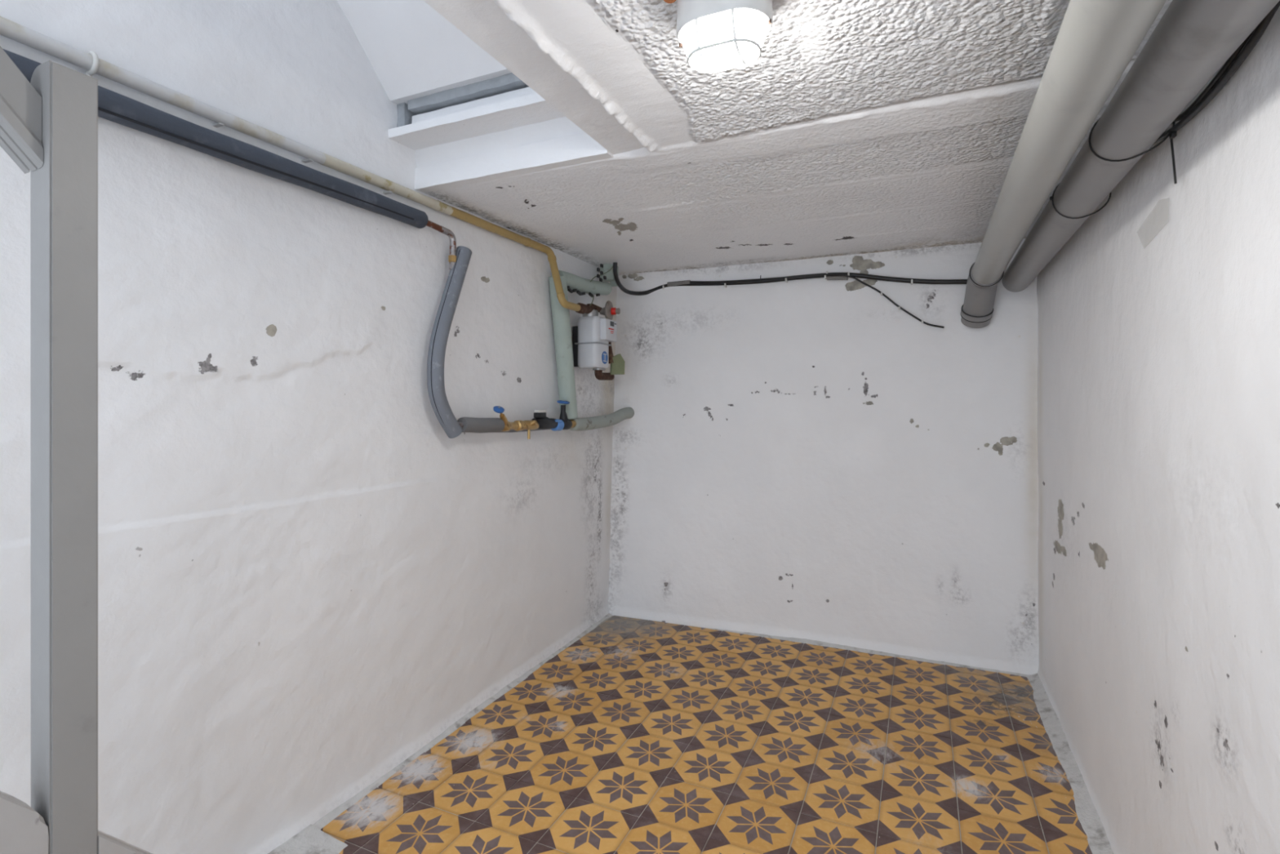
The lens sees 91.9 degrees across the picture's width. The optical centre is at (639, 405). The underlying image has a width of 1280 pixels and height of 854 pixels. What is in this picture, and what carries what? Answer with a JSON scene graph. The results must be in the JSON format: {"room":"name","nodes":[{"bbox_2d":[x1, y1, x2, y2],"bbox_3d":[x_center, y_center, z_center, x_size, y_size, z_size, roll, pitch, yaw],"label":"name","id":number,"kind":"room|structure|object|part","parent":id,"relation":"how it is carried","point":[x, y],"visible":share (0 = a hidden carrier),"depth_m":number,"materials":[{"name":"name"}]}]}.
{"room":"utility area","nodes":[
{"label":"utility area","id":0,"kind":"room"},
{"bbox_2d":[0,0,617,853],"bbox_3d":[-0.927,-0.585,1.606,0.076,3.470,3.960,0,0,24],"label":"wall","id":1,"kind":"structure","parent":0,"point":[304,582],"depth_m":1.57,"materials":[{"name":"paint"}]},
{"bbox_2d":[3,48,456,270],"bbox_3d":[-1.166,-0.521,0.948,0.057,0.199,2.565,0,0,24],"label":"pipe","id":2,"kind":"object","parent":1,"relation":"attached to","point":[114,107],"visible":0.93,"depth_m":1.43,"materials":[{"name":"grey plastic"}]},
{"bbox_2d":[0,16,580,311],"bbox_3d":[-1.028,-0.548,1.277,0.121,0.274,3.277,0,0,26],"label":"gas pipe","id":3,"kind":"object","parent":1,"relation":"attached to","point":[90,61],"visible":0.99,"depth_m":1.45,"materials":[{"name":"beige metal"}]},
{"bbox_2d":[396,102,416,127],"bbox_3d":[-0.724,-0.893,2.014,0.058,0.097,0.168,0,0,24],"label":"trim","id":4,"kind":"structure","parent":1,"relation":"attached to","point":[404,115],"depth_m":1.93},
{"bbox_2d":[267,613,612,853],"bbox_3d":[-0.861,1.122,1.560,0.251,0.021,3.936,0,0,22],"label":"baseboard","id":5,"kind":"structure","parent":1,"relation":"attached to","point":[324,820],"depth_m":1.74,"materials":[{"name":"white paint"}]},
{"bbox_2d":[426,245,471,438],"bbox_3d":[-0.636,-0.216,2.077,0.053,0.656,0.191,0,0,24],"label":"pipe","id":6,"kind":"object","parent":1,"relation":"attached to","point":[442,409],"visible":0.99,"depth_m":2.03,"materials":[{"name":"grey plastic"}]},
{"bbox_2d":[411,86,536,124],"bbox_3d":[-0.362,-0.877,1.859,0.707,0.056,0.154,0,0,24],"label":"trim","id":7,"kind":"structure","parent":1,"relation":"attached to","point":[526,91],"depth_m":1.84,"materials":[{"name":"white paint"}]},
{"bbox_2d":[387,93,565,150],"bbox_3d":[-0.412,-0.839,1.843,0.787,0.034,0.184,0,0,24],"label":"window sill","id":8,"kind":"structure","parent":1,"relation":"attached to","point":[532,108],"depth_m":1.81,"materials":[{"name":"white paint"}]},
{"bbox_2d":[414,116,585,167],"bbox_3d":[-0.364,-0.800,1.951,0.787,0.065,0.208,0,0,24],"label":"trim","id":9,"kind":"structure","parent":1,"relation":"attached to","point":[556,128],"depth_m":1.87,"materials":[{"name":"white paint"}]},
{"bbox_2d":[414,133,613,193],"bbox_3d":[-0.385,-0.733,1.962,0.739,0.071,0.206,0,0,24],"label":"trim","id":10,"kind":"structure","parent":1,"relation":"attached to","point":[571,150],"depth_m":1.85,"materials":[{"name":"white paint"}]},
{"bbox_2d":[457,400,576,439],"bbox_3d":[-0.446,0.057,2.483,0.087,0.157,0.796,0,0,24],"label":"valve","id":11,"kind":"object","parent":1,"relation":"attached to","point":[540,421],"visible":0.99,"depth_m":2.41,"materials":[{"name":"gold metal"}]},
{"bbox_3d":[-0.446,0.113,2.485,0.011,0.046,0.011,0,0,24],"label":"drain spout","id":12,"kind":"part","parent":11,"relation":"part of","materials":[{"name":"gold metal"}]},
{"bbox_2d":[548,275,577,418],"bbox_3d":[-0.340,-0.252,2.753,0.077,0.629,0.174,0,0,24],"label":"pipe","id":13,"kind":"object","parent":1,"relation":"attached to","point":[561,315],"visible":0.86,"depth_m":2.73,"materials":[{"name":"plastic"}]},
{"bbox_2d":[551,270,611,297],"bbox_3d":[-0.264,-0.557,2.898,0.069,0.114,0.438,0,0,26],"label":"pipe","id":14,"kind":"object","parent":1,"relation":"attached to","point":[581,286],"visible":0.9,"depth_m":2.86,"materials":[{"name":"plastic"}]},
{"bbox_2d":[572,300,624,380],"bbox_3d":[-0.202,-0.306,2.916,0.184,0.373,0.399,0,0,41],"label":"gas meter","id":15,"kind":"object","parent":1,"relation":"attached to","point":[593,337],"visible":0.99,"depth_m":2.88,"materials":[{"name":"white metal"}]},
{"bbox_3d":[-0.298,-0.275,2.915,0.029,0.190,0.035,0,0,24],"label":"plate","id":16,"kind":"part","parent":15,"relation":"part of","materials":[{"name":"black metal"}]},
{"bbox_2d":[594,304,602,312],"bbox_3d":[-0.201,-0.454,2.921,0.069,0.046,0.032,0,0,-17],"label":"outlet","id":17,"kind":"object","parent":15,"relation":"attached to","point":[597,308],"depth_m":2.91,"materials":[{"name":"metal"}]},
{"bbox_2d":[592,368,614,380],"bbox_3d":[-0.178,-0.150,2.980,0.060,0.061,0.142,0,0,24],"label":"outlet","id":18,"kind":"object","parent":15,"relation":"attached to","point":[598,373],"depth_m":2.96,"materials":[{"name":"metal"}]},
{"bbox_3d":[-0.111,-0.200,3.042,0.016,0.104,0.091,0,0,45],"label":"bracket plate","id":19,"kind":"part","parent":15,"relation":"part of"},
{"bbox_2d":[568,407,634,431],"bbox_3d":[-0.177,0.063,3.073,0.069,0.110,0.605,0,0,26],"label":"pipe","id":20,"kind":"object","parent":1,"relation":"attached to","point":[606,420],"visible":0.96,"depth_m":3.02,"materials":[{"name":"plastic"}]},
{"bbox_2d":[320,615,1092,853],"bbox_3d":[-0.043,1.169,1.238,2.140,0.081,4.020,0,0,24],"label":"floor","id":21,"kind":"structure","parent":0,"point":[639,735],"depth_m":1.95,"materials":[{"name":"tile"}]},
{"bbox_2d":[0,46,152,853],"bbox_3d":[-0.830,-0.064,0.640,0.064,2.388,1.380,0,0,24],"label":"door frame","id":22,"kind":"structure","parent":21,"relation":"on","point":[49,122],"depth_m":0.79,"materials":[{"name":"grey paint"}]},
{"bbox_3d":[-0.926,-0.777,0.447,0.049,0.960,0.750,0,0,24],"label":"handrail","id":23,"kind":"part","parent":22,"relation":"part of","materials":[{"name":"beige paint"}]},
{"bbox_3d":[-0.747,0.350,0.805,0.050,1.560,0.050,0,0,24],"label":"post","id":24,"kind":"part","parent":22,"relation":"part of","materials":[{"name":"beige paint"}]},
{"bbox_2d":[426,0,1172,275],"bbox_3d":[-0.028,-0.716,1.198,1.980,0.079,3.960,0,0,24],"label":"ceiling","id":25,"kind":"structure","parent":0,"point":[856,126],"depth_m":1.58,"materials":[{"name":"paint"}]},
{"bbox_2d":[422,0,643,155],"bbox_3d":[-0.508,-0.798,0.604,0.158,0.184,2.480,0,0,24],"label":"beam","id":26,"kind":"structure","parent":25,"relation":"on","point":[482,21],"depth_m":1.29,"materials":[{"name":"white paint"}]},
{"bbox_2d":[590,266,613,282],"bbox_3d":[-0.175,-0.641,2.994,0.015,0.137,0.250,0,0,24],"label":"earth wire","id":27,"kind":"object","parent":25,"relation":"hanging from","point":[612,266],"visible":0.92,"depth_m":2.99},
{"bbox_2d":[596,263,618,286],"bbox_3d":[-0.186,-0.651,3.046,0.075,0.119,0.223,0,0,24],"label":"pipe","id":28,"kind":"object","parent":25,"relation":"attached to","point":[608,277],"visible":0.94,"depth_m":3.07,"materials":[{"name":"plastic"}]},
{"bbox_2d":[663,0,675,3],"bbox_3d":[0.056,-0.701,1.027,0.049,0.019,0.084,0,0,-30],"label":"trim","id":29,"kind":"structure","parent":25,"relation":"attached to","point":[665,1],"depth_m":1.06,"materials":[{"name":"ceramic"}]},
{"bbox_2d":[676,0,773,73],"bbox_3d":[0.142,-0.644,1.047,0.163,0.129,0.117,0,0,24],"label":"lamp","id":30,"kind":"object","parent":25,"relation":"attached to","point":[716,36],"visible":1,"depth_m":1.01,"materials":[{"name":"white glass"}]},
{"bbox_3d":[0.142,-0.608,1.047,0.143,0.048,0.097,0,0,24],"label":"glass","id":31,"kind":"part","parent":30,"relation":"part of","materials":[{"name":"white glass"}]},
{"bbox_2d":[608,238,1039,675],"bbox_3d":[0.749,0.210,2.974,2.031,1.880,0.037,0,0,23],"label":"wall","id":32,"kind":"structure","parent":0,"point":[812,459],"depth_m":2.91,"materials":[{"name":"paint"}]},
{"bbox_2d":[613,262,967,295],"bbox_3d":[0.639,-0.606,2.840,1.582,0.175,0.341,0,0,24],"label":"power cable","id":33,"kind":"object","parent":32,"relation":"attached to","point":[686,282],"visible":0.98,"depth_m":2.95,"materials":[{"name":"black rubber"}]},
{"bbox_2d":[689,273,944,328],"bbox_3d":[0.787,-0.486,2.944,1.182,0.304,0.027,0,0,24],"label":"cable","id":34,"kind":"object","parent":32,"relation":"attached to","point":[820,274],"visible":1,"depth_m":2.87,"materials":[{"name":"black rubber"}]},
{"bbox_2d":[676,623,1030,676],"bbox_3d":[0.739,1.122,2.975,2.010,0.021,0.041,0,0,24],"label":"baseboard","id":35,"kind":"structure","parent":32,"relation":"attached to","point":[793,639],"depth_m":2.85,"materials":[{"name":"white paint"}]},
{"bbox_2d":[960,0,1166,328],"bbox_3d":[0.666,-0.459,0.917,0.145,0.266,3.921,0,0,24],"label":"drain pipe","id":36,"kind":"object","parent":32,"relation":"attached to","point":[1095,42],"visible":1,"depth_m":1.05,"materials":[{"name":"grey plastic"}]},
{"bbox_2d":[1036,6,1279,853],"bbox_3d":[0.848,0.210,0.801,0.017,1.880,3.960,0,0,24],"label":"wall","id":37,"kind":"structure","parent":0,"point":[1158,319],"depth_m":1.19,"materials":[{"name":"paint"}]},
{"bbox_2d":[1026,672,1113,853],"bbox_3d":[0.822,1.119,0.802,0.064,0.027,3.940,0,0,24],"label":"baseboard","id":38,"kind":"structure","parent":37,"relation":"attached to","point":[1091,822],"depth_m":1.89,"materials":[{"name":"white paint"}]},
{"bbox_2d":[1002,0,1279,292],"bbox_3d":[0.775,-0.527,0.840,0.105,0.105,3.870,0,0,25],"label":"drain pipe","id":39,"kind":"object","parent":37,"relation":"attached to","point":[1193,40],"visible":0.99,"depth_m":1.01,"materials":[{"name":"grey plastic"}]},
{"bbox_2d":[1049,183,1111,218],"bbox_3d":[1.112,-0.527,1.565,0.129,0.111,0.010,0,0,24],"label":"cable tie","id":40,"kind":"object","parent":39,"relation":"attached to","point":[1052,196],"visible":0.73,"depth_m":1.57,"materials":[{"name":"black plastic"}]},
{"bbox_2d":[1088,117,1177,183],"bbox_3d":[0.947,-0.496,1.194,0.016,0.174,0.134,0,0,-45],"label":"cable tie","id":41,"kind":"object","parent":39,"relation":"attached to","point":[1172,135],"visible":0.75,"depth_m":1.16,"materials":[{"name":"black plastic"}]},
{"bbox_2d":[1171,29,1254,124],"bbox_3d":[0.837,-0.555,0.812,0.014,0.091,3.870,0,0,24],"label":"cable","id":42,"kind":"object","parent":37,"relation":"attached to","point":[1232,58],"visible":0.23,"depth_m":0.98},
{"bbox_2d":[1152,0,1279,145],"bbox_3d":[0.835,-0.541,0.813,0.019,0.090,3.870,0,0,25],"label":"cable","id":43,"kind":"object","parent":37,"relation":"attached to","point":[1259,31],"visible":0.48,"depth_m":0.94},
{"bbox_3d":[-0.492,-1.570,0.618,0.080,1.400,2.520,0,0,24],"label":"wall","id":44,"kind":"structure","parent":0,"visible":0},
{"bbox_2d":[337,0,511,104],"bbox_3d":[-0.534,-1.685,1.148,1.200,1.490,1.610,0,0,24],"label":"wall","id":45,"kind":"structure","parent":44,"relation":"attached to","point":[414,52],"depth_m":1.76,"materials":[{"name":"white paint"}]},
{"bbox_2d":[407,72,528,115],"bbox_3d":[-0.363,-0.928,1.849,0.702,0.036,0.176,0,0,24],"label":"window","id":46,"kind":"structure","parent":44,"relation":"attached to","point":[508,82],"depth_m":1.83,"materials":[{"name":"glass"}]}
]}

